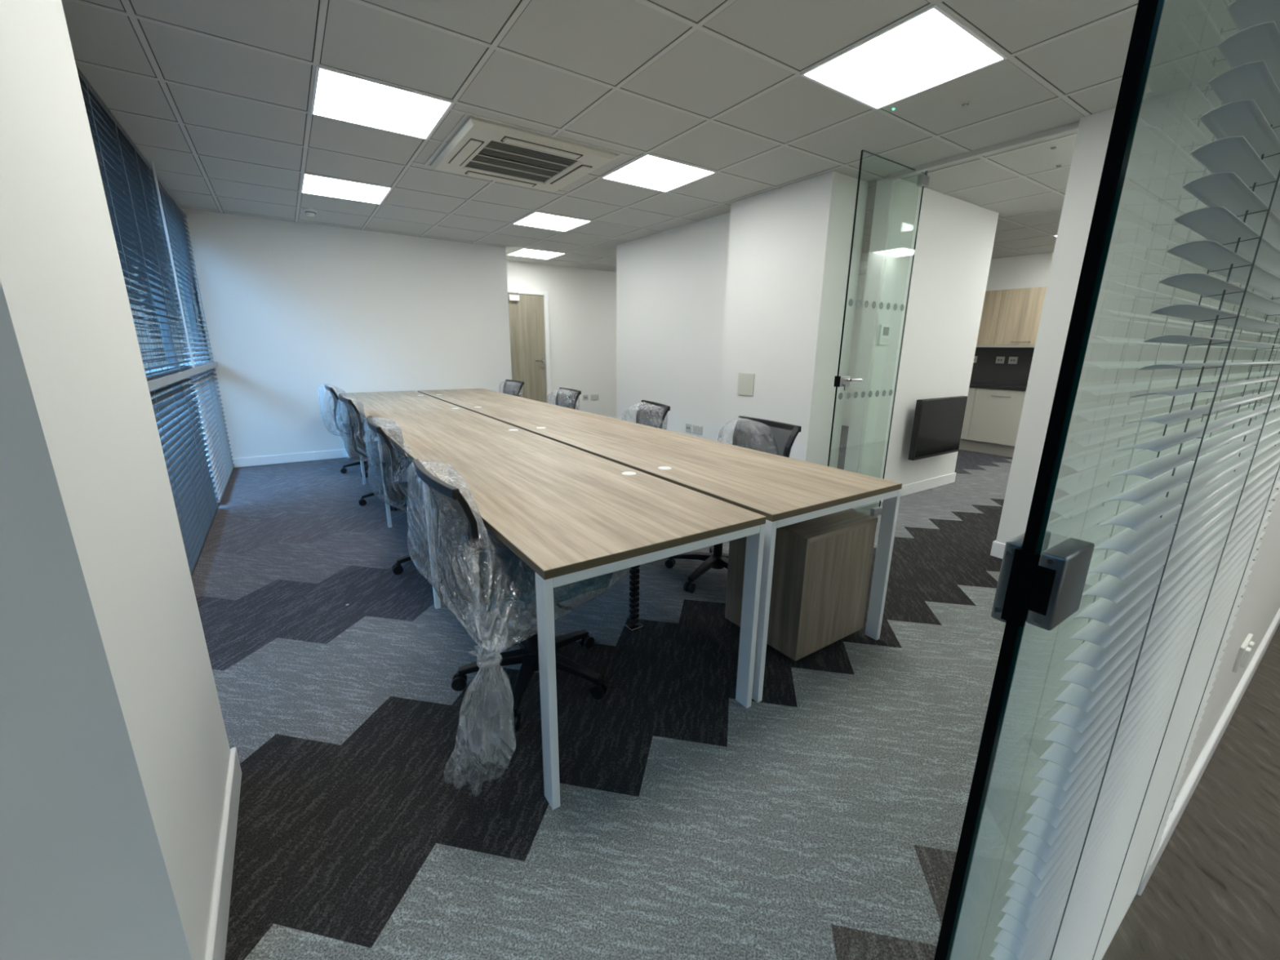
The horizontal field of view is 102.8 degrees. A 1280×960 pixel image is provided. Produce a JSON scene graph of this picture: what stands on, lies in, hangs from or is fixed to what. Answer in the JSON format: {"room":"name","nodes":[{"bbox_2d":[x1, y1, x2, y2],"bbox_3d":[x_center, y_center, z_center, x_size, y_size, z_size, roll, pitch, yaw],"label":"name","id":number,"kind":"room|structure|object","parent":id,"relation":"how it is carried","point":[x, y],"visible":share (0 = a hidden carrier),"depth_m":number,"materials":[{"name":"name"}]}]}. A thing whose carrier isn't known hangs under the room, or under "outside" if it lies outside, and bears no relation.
{"room":"office","nodes":[
{"label":"office","id":0,"kind":"room"},
{"bbox_2d":[0,0,230,959],"bbox_3d":[-1.155,-0.201,0.865,0.345,2.486,0.705,-9,17,-33],"label":"wall pier","id":1,"kind":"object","parent":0,"point":[115,750],"visible":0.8,"depth_m":0.83,"materials":[{"name":"paint"}]},
{"bbox_2d":[204,746,241,959],"bbox_3d":[-1.022,0.931,1.262,0.013,0.100,0.730,-9,17,-33],"label":"baseboard","id":2,"kind":"object","parent":1,"relation":"attached to","point":[215,947],"visible":1,"depth_m":1.22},
{"bbox_2d":[185,250,213,373],"bbox_3d":[-4.750,-1.478,5.623,0.120,2.486,1.445,-9,17,-33],"label":"wall","id":3,"kind":"structure","parent":0,"point":[191,282],"depth_m":4.99,"materials":[{"name":"paint"}]},
{"bbox_2d":[182,208,511,467],"bbox_3d":[-3.047,-1.545,5.971,3.135,2.486,0.120,-9,17,-33],"label":"wall","id":4,"kind":"structure","parent":0,"point":[291,309],"depth_m":5.63,"materials":[{"name":"paint"}]},
{"bbox_2d":[232,448,366,467],"bbox_3d":[-3.004,-0.379,6.230,3.085,0.098,0.013,-9,17,-33],"label":"baseboard","id":5,"kind":"structure","parent":4,"relation":"attached to","point":[342,453],"depth_m":5.67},
{"bbox_2d":[506,260,616,417],"bbox_3d":[-0.014,-2.309,9.076,5.715,2.486,0.120,-9,17,-33],"label":"wall","id":6,"kind":"structure","parent":0,"point":[582,302],"depth_m":8.30,"materials":[{"name":"paint"}]},
{"bbox_2d":[582,395,588,400],"bbox_3d":[-0.916,-1.386,8.608,0.100,0.090,0.010,-9,17,-33],"label":"outlet","id":7,"kind":"object","parent":6,"relation":"attached to","point":[584,397],"visible":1,"depth_m":8.60,"materials":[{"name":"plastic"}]},
{"bbox_2d":[591,394,599,399],"bbox_3d":[-0.767,-1.409,8.706,0.150,0.090,0.012,-9,17,-33],"label":"power socket","id":8,"kind":"object","parent":6,"relation":"attached to","point":[593,397],"visible":1,"depth_m":8.70,"materials":[{"name":"plastic"}]},
{"bbox_2d":[61,0,1239,275],"bbox_3d":[1.490,-2.280,3.874,9.110,0.100,10.900,-9,17,-33],"label":"ceiling","id":9,"kind":"structure","parent":0,"point":[604,41],"depth_m":2.52,"materials":[{"name":"tile"}]},
{"bbox_2d":[303,208,316,216],"bbox_3d":[-3.072,-2.493,4.769,0.110,0.050,0.110,-9,17,-33],"label":"smoke detector","id":10,"kind":"object","parent":9,"relation":"attached to","point":[310,212],"visible":1,"depth_m":4.74,"materials":[{"name":"white plastic"}]},
{"bbox_2d":[300,173,392,204],"bbox_3d":[-2.374,-2.339,4.124,0.596,0.008,0.596,-9,17,-33],"label":"recessed light","id":11,"kind":"object","parent":9,"relation":"in","point":[315,184],"visible":1,"depth_m":4.10,"materials":[{"name":"white plastic"}]},
{"bbox_2d":[311,65,453,139],"bbox_3d":[-1.364,-1.954,2.684,0.596,0.008,0.596,-9,17,-33],"label":"recessed light","id":12,"kind":"object","parent":9,"relation":"in","point":[338,95],"visible":1,"depth_m":2.65,"materials":[{"name":"white plastic"}]},
{"bbox_2d":[408,108,637,192],"bbox_3d":[-0.795,-2.116,3.409,1.200,0.042,1.000,-9,17,-33],"label":"air conditioner","id":13,"kind":"object","parent":9,"relation":"attached to","point":[483,148],"visible":1,"depth_m":3.27,"materials":[{"name":"plastic"}]},
{"bbox_2d":[466,140,576,181],"bbox_3d":[-0.795,-2.121,3.408,0.580,0.008,0.580,-9,17,-33],"label":"grille","id":14,"kind":"object","parent":13,"relation":"attached to","point":[495,157],"depth_m":3.41,"materials":[{"name":"white plastic"}]},
{"bbox_2d":[507,248,565,259],"bbox_3d":[-1.397,-3.037,6.873,0.596,0.008,0.596,-9,17,-33],"label":"recessed light","id":15,"kind":"object","parent":9,"relation":"in","point":[524,252],"visible":1,"depth_m":6.86,"materials":[{"name":"white plastic"}]},
{"bbox_2d":[512,211,591,231],"bbox_3d":[-0.884,-2.574,5.106,0.596,0.008,0.596,-9,17,-33],"label":"recessed light","id":16,"kind":"object","parent":9,"relation":"in","point":[536,220],"visible":1,"depth_m":5.09,"materials":[{"name":"white plastic"}]},
{"bbox_2d":[68,0,1235,271],"bbox_3d":[1.303,-2.144,3.541,9.623,0.004,11.081,-9,17,-33],"label":"grid","id":17,"kind":"object","parent":9,"relation":"attached to","point":[130,12],"visible":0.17,"depth_m":2.62,"materials":[{"name":"white metal"}]},
{"bbox_2d":[600,153,716,192],"bbox_3d":[0.126,-2.188,3.667,0.596,0.008,0.596,-9,17,-33],"label":"recessed light","id":18,"kind":"object","parent":9,"relation":"in","point":[651,171],"visible":1,"depth_m":3.64,"materials":[{"name":"white plastic"}]},
{"bbox_2d":[800,4,1008,110],"bbox_3d":[1.135,-1.803,2.227,0.596,0.008,0.596,-9,17,-33],"label":"recessed light","id":19,"kind":"object","parent":9,"relation":"in","point":[930,48],"visible":1,"depth_m":2.18,"materials":[{"name":"white plastic"}]},
{"bbox_2d":[960,102,970,106],"bbox_3d":[1.634,-1.884,2.569,0.044,0.010,0.044,-9,17,-33],"label":"ceiling sensor","id":20,"kind":"object","parent":9,"relation":"attached to","point":[965,104],"visible":1,"depth_m":2.56,"materials":[{"name":"beige plastic"}]},
{"bbox_2d":[1048,145,1057,149],"bbox_3d":[2.501,-2.008,3.093,0.044,0.010,0.044,-9,17,-33],"label":"ceiling sensor","id":21,"kind":"object","parent":9,"relation":"attached to","point":[1055,147],"visible":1,"depth_m":3.08,"materials":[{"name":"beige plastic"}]},
{"bbox_2d":[1054,164,1062,167],"bbox_3d":[2.776,-2.082,3.391,0.044,0.010,0.044,-9,17,-33],"label":"ceiling sensor","id":22,"kind":"object","parent":9,"relation":"attached to","point":[1058,165],"visible":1,"depth_m":3.38,"materials":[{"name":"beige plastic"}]},
{"bbox_2d":[191,425,1279,959],"bbox_3d":[1.458,0.223,4.521,9.110,0.100,10.900,-9,17,-33],"label":"floor","id":23,"kind":"structure","parent":0,"point":[822,817],"depth_m":1.62,"materials":[{"name":"grey carpet"}]},
{"bbox_2d":[320,384,403,477],"bbox_3d":[-2.819,-0.526,5.215,0.698,0.895,0.590,-9,18,-34],"label":"office chair","id":24,"kind":"object","parent":23,"relation":"on","point":[368,462],"visible":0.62,"depth_m":5.06,"materials":[{"name":"black plastic"}]},
{"bbox_2d":[338,394,409,510],"bbox_3d":[-2.074,-0.250,4.208,0.660,0.885,0.613,-10,18,-36],"label":"office chair","id":25,"kind":"object","parent":23,"relation":"on","point":[371,449],"visible":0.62,"depth_m":4.03,"materials":[{"name":"black plastic"}]},
{"bbox_2d":[339,391,444,457],"bbox_3d":[-2.681,-0.526,5.528,0.798,0.742,1.408,-9,17,-33],"label":"desk","id":26,"kind":"object","parent":23,"relation":"on","point":[395,397],"visible":0.68,"depth_m":5.43,"materials":[{"name":"brown wood"}]},
{"bbox_2d":[355,401,489,484],"bbox_3d":[-1.890,-0.224,4.401,0.798,0.742,1.409,-9,17,-33],"label":"desk","id":27,"kind":"object","parent":23,"relation":"on","point":[428,411],"visible":0.67,"depth_m":4.23,"materials":[{"name":"brown wood"}]},
{"bbox_2d":[366,415,488,583],"bbox_3d":[-1.200,0.080,2.969,0.658,0.888,0.629,-8,17,-31],"label":"office chair","id":28,"kind":"object","parent":23,"relation":"on","point":[411,493],"visible":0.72,"depth_m":2.80,"materials":[{"name":"black plastic"}]},
{"bbox_2d":[417,388,520,402],"bbox_3d":[-1.994,-0.634,5.981,0.797,0.742,1.408,-9,17,-33],"label":"desk","id":29,"kind":"object","parent":23,"relation":"on","point":[445,395],"visible":0.65,"depth_m":5.79,"materials":[{"name":"brown wood"}]},
{"bbox_2d":[377,417,571,528],"bbox_3d":[-1.099,0.078,3.273,0.798,0.742,1.409,-9,17,-33],"label":"desk","id":30,"kind":"object","parent":23,"relation":"on","point":[433,442],"visible":0.69,"depth_m":3.04,"materials":[{"name":"brown wood"}]},
{"bbox_2d":[407,458,613,776],"bbox_3d":[-0.406,0.398,1.787,0.779,0.885,0.877,-10,18,-35],"label":"office chair","id":31,"kind":"object","parent":23,"relation":"on","point":[498,579],"visible":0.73,"depth_m":1.77,"materials":[{"name":"black plastic"}]},
{"bbox_2d":[502,379,524,396],"bbox_3d":[-1.707,-0.707,5.993,0.622,0.885,0.618,-10,18,-36],"label":"office chair","id":32,"kind":"object","parent":23,"relation":"on","point":[510,387],"visible":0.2,"depth_m":6.08,"materials":[{"name":"black plastic"}]},
{"bbox_2d":[447,397,582,419],"bbox_3d":[-1.203,-0.332,4.854,0.797,0.742,1.409,-9,17,-33],"label":"desk","id":33,"kind":"object","parent":23,"relation":"on","point":[501,407],"visible":0.73,"depth_m":4.64,"materials":[{"name":"brown wood"}]},
{"bbox_2d":[555,387,581,408],"bbox_3d":[-0.932,-0.409,4.881,0.656,0.885,0.590,-8,17,-30],"label":"office chair","id":34,"kind":"object","parent":23,"relation":"on","point":[566,397],"visible":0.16,"depth_m":4.97,"materials":[{"name":"black plastic"}]},
{"bbox_2d":[494,411,687,448],"bbox_3d":[-0.412,-0.030,3.726,0.797,0.742,1.409,-9,17,-33],"label":"desk","id":35,"kind":"object","parent":23,"relation":"on","point":[573,429],"visible":0.65,"depth_m":3.48,"materials":[{"name":"brown wood"}]},
{"bbox_2d":[422,447,765,809],"bbox_3d":[-0.308,0.380,2.146,0.798,0.742,1.409,-9,17,-33],"label":"desk","id":36,"kind":"object","parent":23,"relation":"on","point":[571,515],"visible":0.92,"depth_m":1.72,"materials":[{"name":"brown wood"}]},
{"bbox_2d":[624,564,643,631],"bbox_3d":[-0.024,0.351,2.328,0.070,0.714,0.060,-9,17,-33],"label":"spine","id":37,"kind":"object","parent":23,"relation":"on","point":[633,624],"visible":0.48,"depth_m":2.37,"materials":[{"name":"black plastic"}]},
{"bbox_2d":[633,400,670,428],"bbox_3d":[-0.171,-0.124,3.815,0.642,0.885,0.589,-5,16,-22],"label":"office chair","id":38,"kind":"object","parent":23,"relation":"on","point":[649,413],"visible":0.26,"depth_m":3.83,"materials":[{"name":"black plastic"}]},
{"bbox_2d":[665,415,801,593],"bbox_3d":[0.484,0.129,2.871,0.670,0.885,0.600,-8,17,-30],"label":"office chair","id":39,"kind":"object","parent":23,"relation":"on","point":[775,437],"visible":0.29,"depth_m":2.93,"materials":[{"name":"black plastic"}]},
{"bbox_2d":[578,435,902,702],"bbox_3d":[0.379,0.271,2.599,0.797,0.742,1.409,-9,17,-33],"label":"desk","id":40,"kind":"object","parent":23,"relation":"on","point":[786,491],"visible":0.79,"depth_m":2.21,"materials":[{"name":"brown wood"}]},
{"bbox_2d":[724,509,878,661],"bbox_3d":[0.723,0.428,2.345,0.475,0.574,0.422,-9,17,-33],"label":"drawers","id":41,"kind":"object","parent":23,"relation":"on","point":[822,565],"visible":0.85,"depth_m":2.15,"materials":[{"name":"grey wood"}]},
{"bbox_2d":[960,387,977,439],"bbox_3d":[4.417,-0.964,7.104,0.623,0.680,0.598,-9,17,-33],"label":"base cabinet","id":42,"kind":"object","parent":23,"relation":"on","point":[971,392],"visible":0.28,"depth_m":6.74,"materials":[{"name":"laminate"}]},
{"bbox_2d":[959,438,1014,457],"bbox_3d":[4.399,-0.470,6.849,0.020,0.148,2.420,-9,17,-33],"label":"plinth","id":43,"kind":"object","parent":23,"relation":"on","point":[1007,451],"visible":0.29,"depth_m":6.66,"materials":[{"name":"beige wood"}]},
{"bbox_2d":[967,387,1026,446],"bbox_3d":[4.753,-0.836,6.624,0.623,0.680,0.598,-9,17,-33],"label":"base cabinet","id":44,"kind":"object","parent":23,"relation":"on","point":[996,415],"visible":0.7,"depth_m":6.48,"materials":[{"name":"laminate"}]},
{"bbox_3d":[5.090,-0.708,6.144,0.623,0.680,0.598,-9,17,-33],"label":"base cabinet","id":45,"kind":"object","parent":23,"relation":"on","visible":0},
{"bbox_2d":[968,382,1026,391],"bbox_3d":[4.601,-1.250,6.782,0.625,0.036,2.420,-9,17,-33],"label":"countertop","id":46,"kind":"structure","parent":45,"relation":"on","point":[972,384],"depth_m":6.52,"materials":[{"name":"laminate"}]},
{"bbox_2d":[616,178,860,462],"bbox_3d":[0.649,-1.323,5.296,0.120,2.486,3.210,-9,17,-33],"label":"wall","id":47,"kind":"structure","parent":0,"point":[671,284],"depth_m":5.52,"materials":[{"name":"paint"}]},
{"bbox_2d":[685,423,691,432],"bbox_3d":[0.526,-0.565,5.545,0.010,0.088,0.090,-9,17,-33],"label":"outlet","id":48,"kind":"object","parent":47,"relation":"attached to","point":[688,427],"visible":1,"depth_m":5.54,"materials":[{"name":"plastic"}]},
{"bbox_2d":[693,424,702,435],"bbox_3d":[0.609,-0.533,5.424,0.012,0.088,0.148,-9,17,-33],"label":"power socket","id":49,"kind":"object","parent":47,"relation":"attached to","point":[697,429],"visible":1,"depth_m":5.42,"materials":[{"name":"plastic"}]},
{"bbox_2d":[718,171,868,468],"bbox_3d":[1.221,-1.082,4.390,0.425,2.486,1.015,-9,17,-33],"label":"wall column","id":50,"kind":"structure","parent":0,"point":[787,246],"depth_m":4.04,"materials":[{"name":"paint"}]},
{"bbox_2d":[737,373,755,395],"bbox_3d":[0.930,-0.840,4.491,0.010,0.190,0.190,-9,17,-33],"label":"blank plate","id":51,"kind":"object","parent":50,"relation":"attached to","point":[745,380],"visible":1,"depth_m":4.48,"materials":[{"name":"beige plastic"}]},
{"bbox_2d":[844,177,999,485],"bbox_3d":[2.455,-1.085,4.464,1.700,2.486,0.120,-9,17,-33],"label":"wall","id":52,"kind":"structure","parent":0,"point":[955,237],"depth_m":4.22,"materials":[{"name":"paint"}]},
{"bbox_2d":[876,324,891,345],"bbox_3d":[1.897,-1.127,3.972,0.130,0.150,0.024,-9,17,-33],"label":"thermostat","id":53,"kind":"object","parent":52,"relation":"attached to","point":[884,331],"visible":1,"depth_m":3.95,"materials":[{"name":"white plastic"}]},
{"bbox_2d":[852,472,955,509],"bbox_3d":[2.483,0.084,4.713,1.713,0.100,0.013,-9,17,-33],"label":"baseboard","id":54,"kind":"structure","parent":52,"relation":"attached to","point":[911,488],"depth_m":4.86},
{"bbox_2d":[907,395,967,460],"bbox_3d":[2.657,-0.482,4.613,0.800,0.520,0.126,-9,17,-33],"label":"television","id":55,"kind":"object","parent":52,"relation":"attached to","point":[937,427],"visible":1,"depth_m":4.51,"materials":[{"name":"black plastic"}]},
{"bbox_2d":[841,251,1053,426],"bbox_3d":[5.241,-1.562,6.447,0.120,2.486,10.500,-9,17,-33],"label":"wall","id":56,"kind":"structure","parent":0,"point":[1026,271],"depth_m":6.73,"materials":[{"name":"paint"}]},
{"bbox_2d":[976,289,1003,345],"bbox_3d":[4.544,-2.163,6.872,0.353,0.680,0.598,-9,17,-33],"label":"upper cabinet","id":57,"kind":"object","parent":56,"relation":"attached to","point":[993,299],"visible":0.26,"depth_m":6.63,"materials":[{"name":"brown wood"}]},
{"bbox_2d":[969,346,1034,385],"bbox_3d":[4.869,-1.541,6.892,0.013,0.475,2.420,-9,17,-33],"label":"backsplash","id":58,"kind":"structure","parent":56,"relation":"attached to","point":[985,370],"depth_m":6.88,"materials":[{"name":"stone"}]},
{"bbox_2d":[995,356,1004,363],"bbox_3d":[4.849,-1.615,6.883,0.010,0.090,0.100,-9,17,-33],"label":"power socket","id":59,"kind":"object","parent":58,"relation":"attached to","point":[999,359],"visible":1,"depth_m":6.88,"materials":[{"name":"plastic"}]},
{"bbox_2d":[1008,356,1017,364],"bbox_3d":[4.933,-1.582,6.763,0.010,0.090,0.100,-9,17,-33],"label":"power socket","id":60,"kind":"object","parent":58,"relation":"attached to","point":[1012,360],"visible":1,"depth_m":6.76,"materials":[{"name":"plastic"}]},
{"bbox_2d":[976,345,1035,347],"bbox_3d":[4.725,-1.759,6.733,0.350,0.023,2.400,-9,17,-33],"label":"light pelmet","id":61,"kind":"object","parent":56,"relation":"attached to","point":[992,346],"visible":0.29,"depth_m":6.53,"materials":[{"name":"beige wood"}]},
{"bbox_2d":[993,286,1046,345],"bbox_3d":[4.880,-2.035,6.393,0.353,0.680,0.598,-9,17,-33],"label":"upper cabinet","id":62,"kind":"object","parent":56,"relation":"attached to","point":[1020,308],"visible":0.72,"depth_m":6.36,"materials":[{"name":"brown wood"}]},
{"bbox_2d":[933,0,1279,959],"bbox_3d":[0.801,-0.131,0.695,1.191,2.479,0.042,-9,17,-33],"label":"glass door","id":63,"kind":"structure","parent":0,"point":[1039,586],"depth_m":0.40,"materials":[{"name":"clear glass"}]},
{"bbox_2d":[990,0,1279,959],"bbox_3d":[0.849,-0.141,0.693,1.097,2.382,0.040,-9,17,-33],"label":"blind","id":64,"kind":"object","parent":63,"relation":"attached to","point":[1143,677],"visible":1,"depth_m":0.54,"materials":[{"name":"white plastic"}]},
{"bbox_2d":[995,81,1244,568],"bbox_3d":[2.657,-0.606,2.624,0.120,2.486,1.055,-9,17,-33],"label":"wall","id":65,"kind":"structure","parent":0,"point":[1169,127],"depth_m":2.68,"materials":[{"name":"paint"}]},
{"bbox_2d":[887,120,1079,180],"bbox_3d":[2.078,-2.027,3.185,0.045,0.030,1.100,-9,17,-33],"label":"trim","id":66,"kind":"structure","parent":65,"relation":"attached to","point":[1068,128],"depth_m":3.10,"materials":[{"name":"white metal"}]},
{"bbox_2d":[827,149,929,516],"bbox_3d":[1.668,-0.878,3.627,0.770,2.485,0.077,-9,17,-33],"label":"door","id":67,"kind":"structure","parent":66,"relation":"attached to","point":[922,180],"depth_m":3.52,"materials":[{"name":"clear glass"}]},
{"bbox_2d":[990,541,1108,586],"bbox_3d":[2.583,0.556,2.891,0.013,0.100,1.068,-9,17,-33],"label":"baseboard","id":68,"kind":"structure","parent":65,"relation":"attached to","point":[997,548],"depth_m":2.93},
{"bbox_2d":[1175,420,1279,797],"bbox_3d":[3.904,-0.628,2.770,6.350,2.486,0.100,-9,17,-33],"label":"wall","id":69,"kind":"structure","parent":0,"point":[1260,605],"depth_m":1.46,"materials":[{"name":"paint"}]},
{"bbox_2d":[1137,608,1279,895],"bbox_3d":[3.882,0.545,2.997,6.445,0.100,0.015,-9,17,-33],"label":"baseboard","id":70,"kind":"structure","parent":69,"relation":"attached to","point":[1184,797],"depth_m":1.59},
{"bbox_2d":[1231,633,1254,672],"bbox_3d":[1.878,0.538,1.587,0.146,0.086,0.020,-9,17,-33],"label":"power socket","id":71,"kind":"object","parent":69,"relation":"attached to","point":[1245,651],"visible":1,"depth_m":1.56,"materials":[{"name":"white plastic"}]},
{"bbox_2d":[1240,646,1251,667],"bbox_3d":[1.856,0.543,1.567,0.032,0.060,0.012,-9,17,-33],"label":"plug","id":72,"kind":"object","parent":71,"relation":"attached to","point":[1247,651],"depth_m":1.56,"materials":[{"name":"white plastic"}]},
{"bbox_2d":[1248,641,1254,660],"bbox_3d":[1.903,0.536,1.599,0.032,0.060,0.012,-9,17,-33],"label":"plug","id":73,"kind":"object","parent":71,"relation":"attached to","point":[1251,644],"depth_m":1.59,"materials":[{"name":"white plastic"}]},
{"bbox_3d":[-2.065,-1.843,7.171,0.120,2.486,0.825,-9,17,-33],"label":"wall","id":74,"kind":"structure","parent":0,"visible":0},
{"bbox_2d":[507,288,551,404],"bbox_3d":[-1.806,-1.801,7.792,0.975,2.100,0.138,-9,17,-33],"label":"door","id":75,"kind":"structure","parent":74,"relation":"in","point":[528,313],"depth_m":7.84,"materials":[{"name":"grey wood"}]},
{"bbox_3d":[-0.284,0.227,-0.742,0.120,2.486,4.435,-9,17,-33],"label":"wall","id":76,"kind":"structure","parent":0,"visible":0},
{"bbox_2d":[75,65,191,379],"bbox_3d":[-2.882,-1.296,2.965,0.054,1.330,1.577,-9,17,-33],"label":"blind","id":77,"kind":"object","parent":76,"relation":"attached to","point":[124,165],"depth_m":2.82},
{"bbox_2d":[144,160,217,455],"bbox_3d":[-2.905,-0.790,3.057,0.153,2.486,5.017,-9,17,-33],"label":"window","id":78,"kind":"structure","parent":76,"relation":"in","point":[155,383],"depth_m":3.82,"materials":[{"name":"metal"}]},
{"bbox_2d":[149,376,219,577],"bbox_3d":[-2.898,-0.114,3.273,0.054,1.008,1.581,-9,17,-33],"label":"blind","id":79,"kind":"object","parent":78,"relation":"attached to","point":[192,484],"depth_m":3.17,"materials":[{"name":"metal"}]},
{"bbox_2d":[147,168,234,502],"bbox_3d":[-3.836,-1.149,4.448,0.054,2.412,1.570,-9,17,-33],"label":"blind","id":80,"kind":"object","parent":78,"relation":"attached to","point":[211,411],"visible":0.84,"depth_m":4.33,"materials":[{"name":"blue metal"}]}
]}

